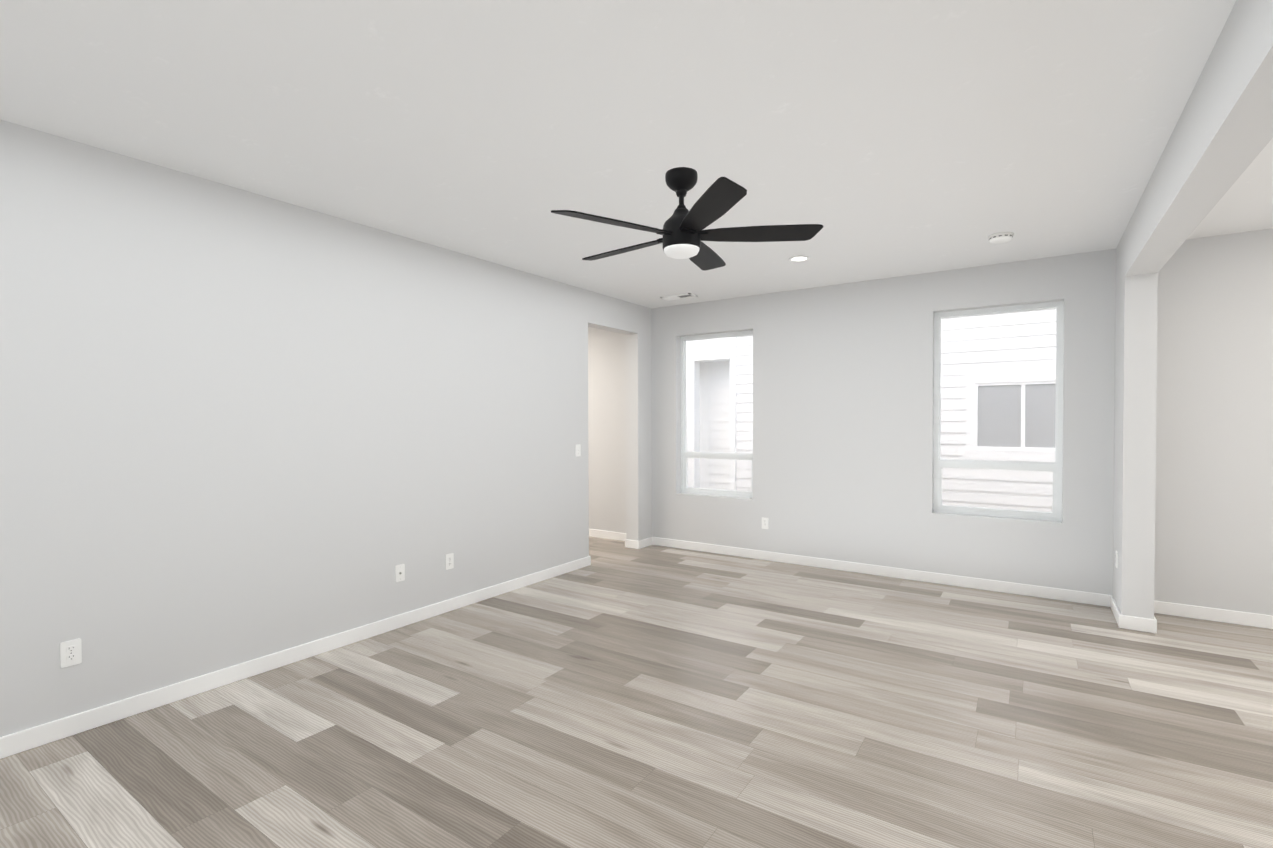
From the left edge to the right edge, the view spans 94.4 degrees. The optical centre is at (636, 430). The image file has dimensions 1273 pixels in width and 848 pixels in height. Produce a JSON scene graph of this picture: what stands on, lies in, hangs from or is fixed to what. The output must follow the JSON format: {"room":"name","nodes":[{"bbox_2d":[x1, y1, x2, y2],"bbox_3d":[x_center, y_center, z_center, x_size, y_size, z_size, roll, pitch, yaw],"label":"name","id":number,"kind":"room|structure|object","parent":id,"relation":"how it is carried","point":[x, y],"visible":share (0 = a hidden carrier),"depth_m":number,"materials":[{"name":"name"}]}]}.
{"room":"empty living room","nodes":[
{"label":"empty living room","id":0,"kind":"room"},
{"bbox_2d":[0,119,651,736],"bbox_3d":[-1.881,0.014,3.934,0.165,2.740,7.125,0,1,34],"label":"wall","id":1,"kind":"structure","parent":0,"point":[238,425],"depth_m":3.31,"materials":[{"name":"white paint"}]},
{"bbox_2d":[60,638,81,667],"bbox_3d":[-2.605,1.026,2.714,0.009,0.116,0.072,0,1,34],"label":"electrical outlet","id":2,"kind":"object","parent":1,"relation":"attached to","point":[70,652],"visible":1,"depth_m":2.71,"materials":[{"name":"white plastic"}]},
{"bbox_2d":[0,556,589,758],"bbox_3d":[-2.127,1.347,3.424,0.014,0.092,5.936,0,1,34],"label":"baseboard","id":3,"kind":"structure","parent":1,"relation":"attached to","point":[36,736],"depth_m":3.28,"materials":[{"name":"white wood"}]},
{"bbox_2d":[395,564,404,581],"bbox_3d":[-1.652,0.999,4.123,0.017,0.116,0.072,0,1,34],"label":"outlet","id":4,"kind":"object","parent":1,"relation":"attached to","point":[399,573],"visible":1,"depth_m":4.12,"materials":[{"name":"white plastic"}]},
{"bbox_2d":[445,553,453,569],"bbox_3d":[-1.419,0.996,4.475,0.009,0.116,0.072,0,1,34],"label":"electrical outlet","id":5,"kind":"object","parent":1,"relation":"attached to","point":[449,561],"visible":1,"depth_m":4.47,"materials":[{"name":"white plastic"}]},
{"bbox_2d":[575,444,580,456],"bbox_3d":[-0.562,0.196,5.728,0.021,0.116,0.072,0,1,34],"label":"light switch","id":6,"kind":"object","parent":1,"relation":"attached to","point":[577,449],"visible":1,"depth_m":5.72,"materials":[{"name":"white plastic"}]},
{"bbox_2d":[625,539,638,548],"bbox_3d":[-0.050,1.288,6.668,0.193,0.092,0.014,0,1,34],"label":"baseboard","id":7,"kind":"structure","parent":1,"relation":"attached to","point":[634,544],"depth_m":6.66,"materials":[{"name":"white wood"}]},
{"bbox_2d":[639,537,651,548],"bbox_3d":[0.103,1.286,6.736,0.014,0.092,0.271,0,1,34],"label":"baseboard","id":8,"kind":"structure","parent":1,"relation":"attached to","point":[646,542],"depth_m":6.72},
{"bbox_2d":[0,536,1272,847],"bbox_3d":[0.228,1.462,2.459,12.000,0.120,7.590,0,1,34],"label":"floor","id":9,"kind":"structure","parent":0,"point":[616,694],"depth_m":2.72,"materials":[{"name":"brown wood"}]},
{"bbox_2d":[0,0,1272,308],"bbox_3d":[0.219,-1.388,2.413,12.000,0.100,7.590,0,1,34],"label":"ceiling","id":10,"kind":"structure","parent":0,"point":[884,138],"depth_m":2.51,"materials":[{"name":"paint"}]},
{"bbox_2d":[660,293,697,300],"bbox_3d":[0.441,-1.392,6.161,0.360,0.015,0.160,0,1,34],"label":"ceiling vent","id":11,"kind":"object","parent":10,"relation":"in","point":[680,296],"visible":0.98,"depth_m":6.16,"materials":[{"name":"white metal"}]},
{"bbox_2d":[551,167,822,270],"bbox_3d":[0.232,-1.132,3.148,1.362,0.435,1.362,0,1,34],"label":"ceiling fan","id":12,"kind":"object","parent":10,"relation":"hanging from","point":[683,233],"visible":1,"depth_m":3.03,"materials":[{"name":"black metal"}]},
{"bbox_2d":[788,255,809,261],"bbox_3d":[1.303,-1.374,4.719,0.168,0.008,0.168,0,1,34],"label":"recessed light","id":13,"kind":"object","parent":10,"relation":"in","point":[800,258],"visible":1,"depth_m":4.71,"materials":[{"name":"white"}]},
{"bbox_2d":[988,232,1012,243],"bbox_3d":[2.564,-1.351,4.147,0.150,0.046,0.150,0,1,34],"label":"smoke detector","id":14,"kind":"object","parent":10,"relation":"attached to","point":[1000,237],"visible":1,"depth_m":4.10,"materials":[{"name":"white plastic"}]},
{"bbox_2d":[1116,0,1272,288],"bbox_3d":[1.730,-1.167,1.481,0.171,0.320,7.125,0,1,34],"label":"beam","id":15,"kind":"structure","parent":10,"relation":"attached to","point":[1221,137],"depth_m":2.23,"materials":[{"name":"white paint"}]},
{"bbox_2d":[588,228,1272,615],"bbox_3d":[2.297,-0.025,5.515,12.000,2.740,0.165,0,1,34],"label":"wall","id":16,"kind":"structure","parent":0,"point":[842,422],"depth_m":5.11,"materials":[{"name":"white paint"}]},
{"bbox_2d":[589,529,625,540],"bbox_3d":[-1.218,1.273,7.798,3.035,0.092,0.014,0,1,34],"label":"baseboard","id":17,"kind":"structure","parent":16,"relation":"attached to","point":[607,534],"depth_m":7.21,"materials":[{"name":"white wood"}]},
{"bbox_2d":[681,330,752,497],"bbox_3d":[0.905,-0.173,6.510,0.924,1.784,0.064,0,1,34],"label":"window","id":18,"kind":"structure","parent":16,"relation":"in","point":[685,456],"depth_m":6.58,"materials":[{"name":"white plastic"}]},
{"bbox_2d":[762,517,767,528],"bbox_3d":[1.327,0.960,6.081,0.072,0.116,0.009,0,1,34],"label":"electrical outlet","id":19,"kind":"object","parent":16,"relation":"attached to","point":[764,523],"visible":1,"depth_m":6.08,"materials":[{"name":"white plastic"}]},
{"bbox_2d":[652,537,1109,606],"bbox_3d":[1.909,1.298,5.692,4.175,0.092,0.014,0,1,34],"label":"baseboard","id":20,"kind":"structure","parent":16,"relation":"attached to","point":[1027,590],"depth_m":5.34,"materials":[{"name":"white wood"}]},
{"bbox_2d":[934,301,1063,520],"bbox_3d":[3.075,-0.156,5.049,0.938,1.784,0.064,0,1,34],"label":"window","id":21,"kind":"structure","parent":16,"relation":"in","point":[1055,514],"depth_m":5.01,"materials":[{"name":"white plastic"}]},
{"bbox_2d":[1154,601,1272,628],"bbox_3d":[5.387,1.325,3.351,3.812,0.092,0.014,0,1,34],"label":"baseboard","id":22,"kind":"structure","parent":16,"relation":"attached to","point":[1221,615],"depth_m":4.20,"materials":[{"name":"white wood"}]},
{"bbox_2d":[1113,273,1157,618],"bbox_3d":[3.571,0.152,4.232,0.171,2.420,0.545,0,1,34],"label":"column","id":23,"kind":"structure","parent":0,"point":[1136,307],"depth_m":4.02,"materials":[{"name":"white paint"}]},
{"bbox_2d":[1110,595,1120,625],"bbox_3d":[3.498,1.315,4.303,0.014,0.092,0.545,0,1,34],"label":"baseboard","id":24,"kind":"structure","parent":23,"relation":"attached to","point":[1115,609],"depth_m":4.29,"materials":[{"name":"white wood"}]},
{"bbox_2d":[1115,551,1117,567],"bbox_3d":[3.503,0.941,4.301,0.009,0.116,0.072,0,1,34],"label":"electrical outlet","id":25,"kind":"object","parent":23,"relation":"attached to","point":[1116,559],"visible":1,"depth_m":4.28,"materials":[{"name":"white plastic"}]},
{"bbox_2d":[1119,614,1156,632],"bbox_3d":[3.419,1.320,4.019,0.199,0.092,0.014,0,1,34],"label":"baseboard","id":26,"kind":"structure","parent":23,"relation":"attached to","point":[1138,623],"depth_m":4.01,"materials":[{"name":"white wood"}]},
{"label":"outside","id":27,"kind":"structure","parent":0,"visible":0},
{"bbox_3d":[9.495,1.563,15.331,34.000,0.100,24.110,0,1,34],"label":"ground","id":28,"kind":"structure","parent":27,"visible":0},
{"bbox_2d":[686,308,1055,511],"bbox_3d":[4.117,-1.654,8.199,17.000,6.700,0.650,0,1,34],"label":"neighbouring house","id":29,"kind":"structure","parent":28,"relation":"on","point":[1003,370],"depth_m":7.68,"materials":[{"name":"white"}]}
]}

